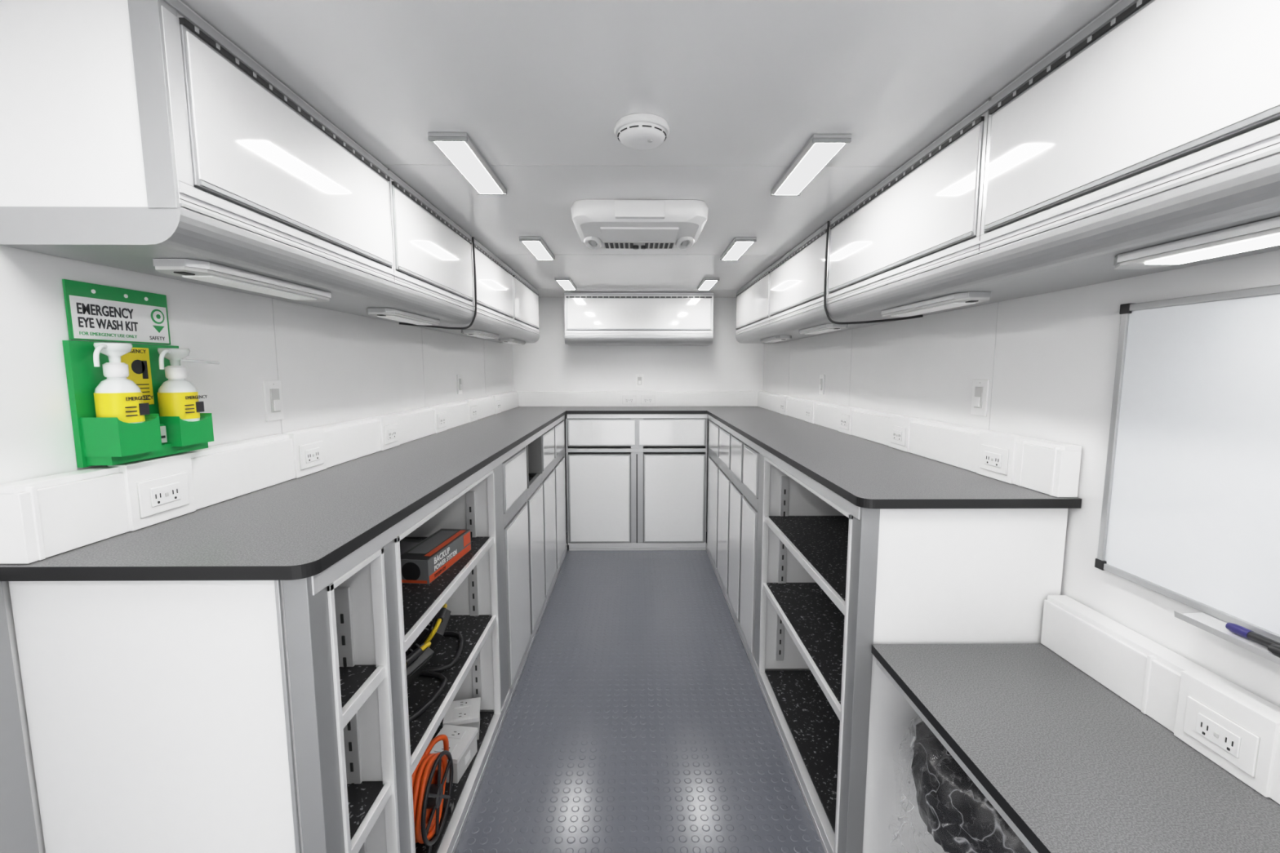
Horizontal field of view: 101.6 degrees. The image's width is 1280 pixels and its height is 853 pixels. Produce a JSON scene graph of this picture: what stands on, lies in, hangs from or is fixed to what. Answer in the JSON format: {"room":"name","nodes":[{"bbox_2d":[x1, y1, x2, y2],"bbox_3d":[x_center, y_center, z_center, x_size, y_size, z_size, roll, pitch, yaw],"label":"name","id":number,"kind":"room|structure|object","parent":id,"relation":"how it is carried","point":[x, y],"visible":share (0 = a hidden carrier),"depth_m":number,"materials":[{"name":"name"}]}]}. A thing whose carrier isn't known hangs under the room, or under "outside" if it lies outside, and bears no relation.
{"room":"mobile workshop trailer","nodes":[
{"label":"mobile workshop trailer","id":0,"kind":"room"},
{"bbox_2d":[0,245,513,852],"bbox_3d":[-1.094,0.255,1.527,0.051,2.060,6.200,0,6,-1],"label":"wall","id":1,"kind":"structure","parent":0,"point":[332,366],"depth_m":1.37,"materials":[{"name":"white paint"}]},
{"bbox_2d":[0,581,39,852],"bbox_3d":[-1.052,0.810,0.777,0.020,1.120,0.288,0,6,-1],"label":"trim","id":2,"kind":"structure","parent":1,"relation":"attached to","point":[18,834],"depth_m":0.87,"materials":[{"name":"metal"}]},
{"bbox_2d":[62,279,219,467],"bbox_3d":[-1.024,-0.111,1.105,0.081,0.350,0.280,0,6,-1],"label":"station","id":3,"kind":"object","parent":1,"relation":"attached to","point":[129,402],"visible":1,"depth_m":1.03,"materials":[{"name":"green plastic"}]},
{"bbox_2d":[0,0,474,324],"bbox_3d":[-0.910,-0.585,1.619,0.314,0.402,1.576,0,6,-1],"label":"upper cabinet","id":4,"kind":"object","parent":1,"relation":"attached to","point":[133,133],"visible":1,"depth_m":0.89,"materials":[{"name":"metal"}]},
{"bbox_2d":[152,258,331,302],"bbox_3d":[-0.872,-0.323,1.194,0.100,0.023,0.460,0,6,-1],"label":"under-cabinet light","id":5,"kind":"object","parent":4,"relation":"attached to","point":[203,271],"visible":1,"depth_m":1.08,"materials":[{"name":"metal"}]},
{"bbox_2d":[366,307,439,325],"bbox_3d":[-0.879,-0.408,1.969,0.100,0.023,0.460,0,6,-1],"label":"under-cabinet light","id":6,"kind":"object","parent":4,"relation":"attached to","point":[394,314],"visible":1,"depth_m":1.86,"materials":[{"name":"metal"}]},
{"bbox_2d":[399,236,476,329],"bbox_3d":[-0.892,-0.645,2.307,0.344,0.420,0.022,-5,8,-39],"label":"cable","id":7,"kind":"object","parent":4,"relation":"attached to","point":[473,237],"visible":0.94,"depth_m":2.39,"materials":[{"name":"black rubber"}]},
{"bbox_2d":[0,391,518,564],"bbox_3d":[-1.044,-0.038,2.667,0.063,0.133,3.650,0,6,-1],"label":"channel","id":8,"kind":"object","parent":1,"relation":"attached to","point":[42,517],"visible":1,"depth_m":1.14,"materials":[{"name":"white plastic"}]},
{"bbox_2d":[262,380,284,421],"bbox_3d":[-1.062,-0.076,1.521,0.014,0.116,0.072,0,6,-1],"label":"wall switch","id":9,"kind":"object","parent":1,"relation":"attached to","point":[273,391],"visible":1,"depth_m":1.51,"materials":[{"name":"white plastic"}]},
{"bbox_2d":[456,374,462,394],"bbox_3d":[-1.078,-0.252,3.131,0.014,0.116,0.072,0,6,-1],"label":"wall switch","id":10,"kind":"object","parent":1,"relation":"attached to","point":[459,376],"visible":1,"depth_m":3.12,"materials":[{"name":"white plastic"}]},
{"bbox_2d":[413,235,539,342],"bbox_3d":[-0.925,-0.761,3.231,0.314,0.402,1.658,0,6,-1],"label":"upper cabinet","id":11,"kind":"object","parent":1,"relation":"attached to","point":[508,305],"visible":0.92,"depth_m":2.92,"materials":[{"name":"metal"}]},
{"bbox_2d":[461,329,499,338],"bbox_3d":[-0.888,-0.513,2.928,0.100,0.023,0.450,0,6,-1],"label":"under-cabinet light","id":12,"kind":"object","parent":11,"relation":"attached to","point":[477,333],"visible":1,"depth_m":2.80,"materials":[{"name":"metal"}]},
{"bbox_2d":[497,338,525,344],"bbox_3d":[-0.895,-0.595,3.674,0.100,0.023,0.450,0,6,-1],"label":"under-cabinet light","id":13,"kind":"object","parent":11,"relation":"attached to","point":[513,341],"visible":1,"depth_m":3.52,"materials":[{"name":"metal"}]},
{"bbox_2d":[512,297,764,532],"bbox_3d":[-0.015,-0.081,4.594,2.167,2.060,0.050,0,6,-1],"label":"wall","id":14,"kind":"structure","parent":0,"point":[548,363],"depth_m":4.52,"materials":[{"name":"white paint"}]},
{"bbox_2d":[512,391,759,406],"bbox_3d":[-0.014,-0.240,4.514,2.163,0.133,0.063,0,6,-1],"label":"channel","id":15,"kind":"object","parent":14,"relation":"attached to","point":[526,398],"visible":0.92,"depth_m":4.50,"materials":[{"name":"white plastic"}]},
{"bbox_2d":[564,292,713,345],"bbox_3d":[-0.010,-0.880,4.317,1.191,0.402,0.318,0,6,-1],"label":"upper cabinet","id":16,"kind":"object","parent":14,"relation":"attached to","point":[591,318],"visible":1,"depth_m":4.16,"materials":[{"name":"metal"}]},
{"bbox_2d":[635,373,644,387],"bbox_3d":[-0.003,-0.395,4.527,0.072,0.116,0.014,0,6,-1],"label":"wall switch","id":17,"kind":"object","parent":14,"relation":"attached to","point":[639,377],"visible":1,"depth_m":4.53,"materials":[{"name":"white plastic"}]},
{"bbox_2d":[454,532,825,852],"bbox_3d":[0.015,1.305,1.627,2.267,0.051,6.250,0,6,-1],"label":"floor","id":18,"kind":"structure","parent":0,"point":[638,719],"depth_m":2.09,"materials":[{"name":"rubber"}]},
{"bbox_2d":[8,414,567,852],"bbox_3d":[-0.818,0.626,2.531,0.509,1.104,3.230,0,6,-1],"label":"base cabinet","id":19,"kind":"object","parent":18,"relation":"on","point":[163,716],"visible":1,"depth_m":0.92,"materials":[{"name":"metal"}]},
{"bbox_2d":[400,537,422,555],"bbox_3d":[-0.835,0.445,1.670,0.161,0.051,0.380,1,6,13],"label":"carton","id":20,"kind":"object","parent":19,"relation":"in","point":[406,544],"visible":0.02,"depth_m":1.80,"materials":[{"name":"black cardboard"}]},
{"bbox_2d":[405,641,448,723],"bbox_3d":[-0.688,0.732,1.537,0.182,0.148,0.256,1,6,10],"label":"work light","id":21,"kind":"object","parent":19,"relation":"in","point":[417,658],"visible":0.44,"depth_m":1.55,"materials":[{"name":"black plastic"}]},
{"bbox_2d":[411,734,453,852],"bbox_3d":[-0.633,1.092,1.558,0.088,0.252,0.263,0,6,-1],"label":"reel","id":22,"kind":"object","parent":19,"relation":"in","point":[429,775],"visible":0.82,"depth_m":1.53,"materials":[{"name":"orange plastic"}]},
{"bbox_2d":[400,528,471,584],"bbox_3d":[-0.680,0.424,1.740,0.112,0.076,0.311,1,6,5],"label":"carton","id":23,"kind":"object","parent":19,"relation":"in","point":[424,562],"visible":0.96,"depth_m":1.67,"materials":[{"name":"grey cardboard"}]},
{"bbox_2d":[408,604,463,671],"bbox_3d":[-0.704,0.705,1.787,0.197,0.148,0.251,0,6,-1],"label":"work light","id":24,"kind":"object","parent":19,"relation":"in","point":[434,631],"visible":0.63,"depth_m":1.72,"materials":[{"name":"black plastic"}]},
{"bbox_2d":[429,724,478,783],"bbox_3d":[-0.661,1.142,1.829,0.128,0.094,0.158,1,6,7],"label":"outlet box","id":25,"kind":"object","parent":19,"relation":"in","point":[462,740],"visible":0.7,"depth_m":1.82,"materials":[{"name":"grey plastic"}]},
{"bbox_2d":[442,697,480,739],"bbox_3d":[-0.678,1.124,1.998,0.128,0.094,0.128,-2,6,-14],"label":"outlet box","id":26,"kind":"object","parent":19,"relation":"in","point":[463,713],"visible":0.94,"depth_m":1.97,"materials":[{"name":"grey plastic"}]},
{"bbox_2d":[0,406,1081,581],"bbox_3d":[0.003,0.037,2.709,2.163,0.024,3.718,0,6,-1],"label":"countertop","id":27,"kind":"structure","parent":19,"relation":"on","point":[298,528],"depth_m":1.32,"materials":[{"name":"grey laminate"}]},
{"bbox_2d":[565,413,707,551],"bbox_3d":[-0.028,0.425,4.372,1.115,1.103,0.470,0,6,-1],"label":"base cabinet","id":28,"kind":"object","parent":18,"relation":"on","point":[635,482],"visible":0.94,"depth_m":4.14,"materials":[{"name":"metal"}]},
{"bbox_2d":[706,414,1068,852],"bbox_3d":[0.810,0.600,2.767,0.540,1.104,2.785,0,6,-1],"label":"base cabinet","id":29,"kind":"object","parent":18,"relation":"on","point":[810,578],"visible":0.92,"depth_m":1.43,"materials":[{"name":"metal"}]},
{"bbox_2d":[911,720,1031,852],"bbox_3d":[0.839,1.009,1.172,0.513,0.637,0.457,0,6,-1],"label":"bag","id":30,"kind":"object","parent":18,"relation":"on","point":[958,816],"visible":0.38,"depth_m":1.10,"materials":[{"name":"black plastic"}]},
{"bbox_2d":[871,643,1279,852],"bbox_3d":[0.855,1.008,0.711,0.498,0.742,1.378,0,6,-1],"label":"desktop","id":31,"kind":"object","parent":18,"relation":"on","point":[1068,764],"visible":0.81,"depth_m":0.96,"materials":[{"name":"grey laminate"}]},
{"bbox_2d":[180,0,1119,297],"bbox_3d":[0.015,-0.791,1.397,2.267,0.051,6.250,0,6,-1],"label":"ceiling","id":32,"kind":"structure","parent":0,"point":[541,89],"depth_m":1.16,"materials":[{"name":"paint"}]},
{"bbox_2d":[427,132,506,195],"bbox_3d":[-0.500,-0.775,1.565,0.100,0.020,0.430,0,6,-1],"label":"ceiling light","id":33,"kind":"object","parent":32,"relation":"attached to","point":[459,148],"depth_m":1.49,"materials":[{"name":"white plastic"}]},
{"bbox_2d":[519,236,555,260],"bbox_3d":[-0.511,-0.891,2.629,0.100,0.020,0.430,0,6,-1],"label":"ceiling light","id":34,"kind":"object","parent":32,"relation":"attached to","point":[536,246],"depth_m":2.57,"materials":[{"name":"white plastic"}]},
{"bbox_2d":[554,277,577,289],"bbox_3d":[-0.521,-1.007,3.693,0.100,0.020,0.430,0,6,-1],"label":"ceiling light","id":35,"kind":"object","parent":32,"relation":"attached to","point":[566,283],"depth_m":3.62,"materials":[{"name":"white plastic"}]},
{"bbox_2d":[570,199,708,249],"bbox_3d":[-0.003,-0.796,2.113,0.510,0.095,0.465,0,6,-1],"label":"air conditioner","id":36,"kind":"object","parent":32,"relation":"attached to","point":[598,224],"visible":1,"depth_m":1.95,"materials":[{"name":"white plastic"}]},
{"bbox_2d":[613,113,669,150],"bbox_3d":[0.005,-0.734,1.318,0.140,0.046,0.140,0,6,-1],"label":"smoke detector","id":37,"kind":"object","parent":32,"relation":"attached to","point":[637,131],"visible":1,"depth_m":1.28,"materials":[{"name":"white plastic"}]},
{"bbox_2d":[697,277,719,289],"bbox_3d":[0.479,-1.009,3.702,0.100,0.020,0.430,0,6,-1],"label":"ceiling light","id":38,"kind":"object","parent":32,"relation":"attached to","point":[707,283],"depth_m":3.62,"materials":[{"name":"white plastic"}]},
{"bbox_2d":[720,237,756,260],"bbox_3d":[0.489,-0.892,2.638,0.100,0.020,0.430,0,6,-1],"label":"ceiling light","id":39,"kind":"object","parent":32,"relation":"attached to","point":[737,247],"depth_m":2.57,"materials":[{"name":"white plastic"}]},
{"bbox_2d":[770,133,851,195],"bbox_3d":[0.499,-0.776,1.575,0.100,0.020,0.430,0,6,-1],"label":"ceiling light","id":40,"kind":"object","parent":32,"relation":"attached to","point":[820,148],"depth_m":1.50,"materials":[{"name":"white plastic"}]},
{"bbox_2d":[762,249,1279,707],"bbox_3d":[1.122,0.253,1.547,0.051,2.060,6.200,0,6,-1],"label":"wall","id":41,"kind":"structure","parent":0,"point":[1048,360],"depth_m":1.39,"materials":[{"name":"white paint"}]},
{"bbox_2d":[735,220,898,343],"bbox_3d":[0.918,-0.751,3.133,0.320,0.402,1.969,0,6,-1],"label":"upper cabinet","id":42,"kind":"object","parent":41,"relation":"attached to","point":[786,298],"visible":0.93,"depth_m":2.72,"materials":[{"name":"metal"}]},
{"bbox_2d":[760,335,791,342],"bbox_3d":[0.878,-0.564,3.392,0.100,0.023,0.450,0,6,-1],"label":"under-cabinet light","id":43,"kind":"object","parent":42,"relation":"attached to","point":[777,338],"visible":1,"depth_m":3.25,"materials":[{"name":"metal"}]},
{"bbox_2d":[799,323,848,334],"bbox_3d":[0.886,-0.472,2.547,0.100,0.023,0.450,0,6,-1],"label":"under-cabinet light","id":44,"kind":"object","parent":42,"relation":"attached to","point":[824,328],"visible":0.98,"depth_m":2.43,"materials":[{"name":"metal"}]},
{"bbox_2d":[818,374,824,394],"bbox_3d":[1.076,-0.249,3.102,0.014,0.116,0.072,0,6,-1],"label":"wall switch","id":45,"kind":"object","parent":41,"relation":"attached to","point":[821,389],"visible":1,"depth_m":3.09,"materials":[{"name":"white plastic"}]},
{"bbox_2d":[757,391,1081,497],"bbox_3d":[1.048,-0.064,2.900,0.063,0.133,3.220,0,6,-1],"label":"channel","id":46,"kind":"object","parent":41,"relation":"attached to","point":[1051,468],"visible":1,"depth_m":1.71,"materials":[{"name":"white plastic"}]},
{"bbox_2d":[970,378,989,416],"bbox_3d":[1.089,-0.093,1.680,0.014,0.116,0.072,0,6,-1],"label":"wall switch","id":47,"kind":"object","parent":41,"relation":"attached to","point":[980,387],"visible":1,"depth_m":1.67,"materials":[{"name":"white plastic"}]},
{"bbox_2d":[826,0,1279,319],"bbox_3d":[0.936,-0.538,1.194,0.320,0.402,1.925,0,6,-1],"label":"upper cabinet","id":48,"kind":"object","parent":41,"relation":"attached to","point":[1156,122],"visible":1,"depth_m":0.93,"materials":[{"name":"metal"}]},
{"bbox_2d":[823,221,923,324],"bbox_3d":[0.903,-0.615,2.027,0.025,0.420,0.384,-6,9,-44],"label":"cable","id":49,"kind":"object","parent":48,"relation":"attached to","point":[828,224],"visible":1,"depth_m":2.13,"materials":[{"name":"black rubber"}]},
{"bbox_2d":[880,292,991,317],"bbox_3d":[0.894,-0.370,1.618,0.100,0.023,0.480,0,6,-1],"label":"under-cabinet light","id":50,"kind":"object","parent":48,"relation":"attached to","point":[956,300],"visible":1,"depth_m":1.51,"materials":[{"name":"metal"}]},
{"bbox_2d":[1113,216,1279,269],"bbox_3d":[0.903,-0.272,0.723,0.100,0.023,0.480,0,6,-1],"label":"under-cabinet light","id":51,"kind":"object","parent":48,"relation":"attached to","point":[1264,233],"visible":1,"depth_m":0.80,"materials":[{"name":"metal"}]},
{"bbox_2d":[1040,595,1279,804],"bbox_3d":[1.067,0.571,0.670,0.068,0.133,1.368,0,6,-1],"label":"channel","id":52,"kind":"object","parent":41,"relation":"attached to","point":[1233,726],"visible":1,"depth_m":1.02,"materials":[{"name":"white plastic"}]},
{"bbox_2d":[1094,284,1279,664],"bbox_3d":[1.065,0.085,0.740,0.074,0.620,0.942,0,6,-1],"label":"whiteboard","id":53,"kind":"object","parent":41,"relation":"attached to","point":[1190,513],"visible":1,"depth_m":1.01,"materials":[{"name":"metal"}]},
{"bbox_2d":[1225,622,1279,647],"bbox_3d":[1.057,0.363,0.884,0.016,0.016,0.108,0,6,-1],"label":"marker","id":54,"kind":"object","parent":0,"point":[1237,629],"depth_m":0.90,"materials":[{"name":"blue plastic"}]},
{"bbox_2d":[1267,644,1279,657],"bbox_3d":[1.043,0.372,0.809,0.016,0.016,0.108,0,6,-1],"label":"marker","id":55,"kind":"object","parent":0,"point":[1275,650],"depth_m":0.85,"materials":[{"name":"black plastic"}]}
]}

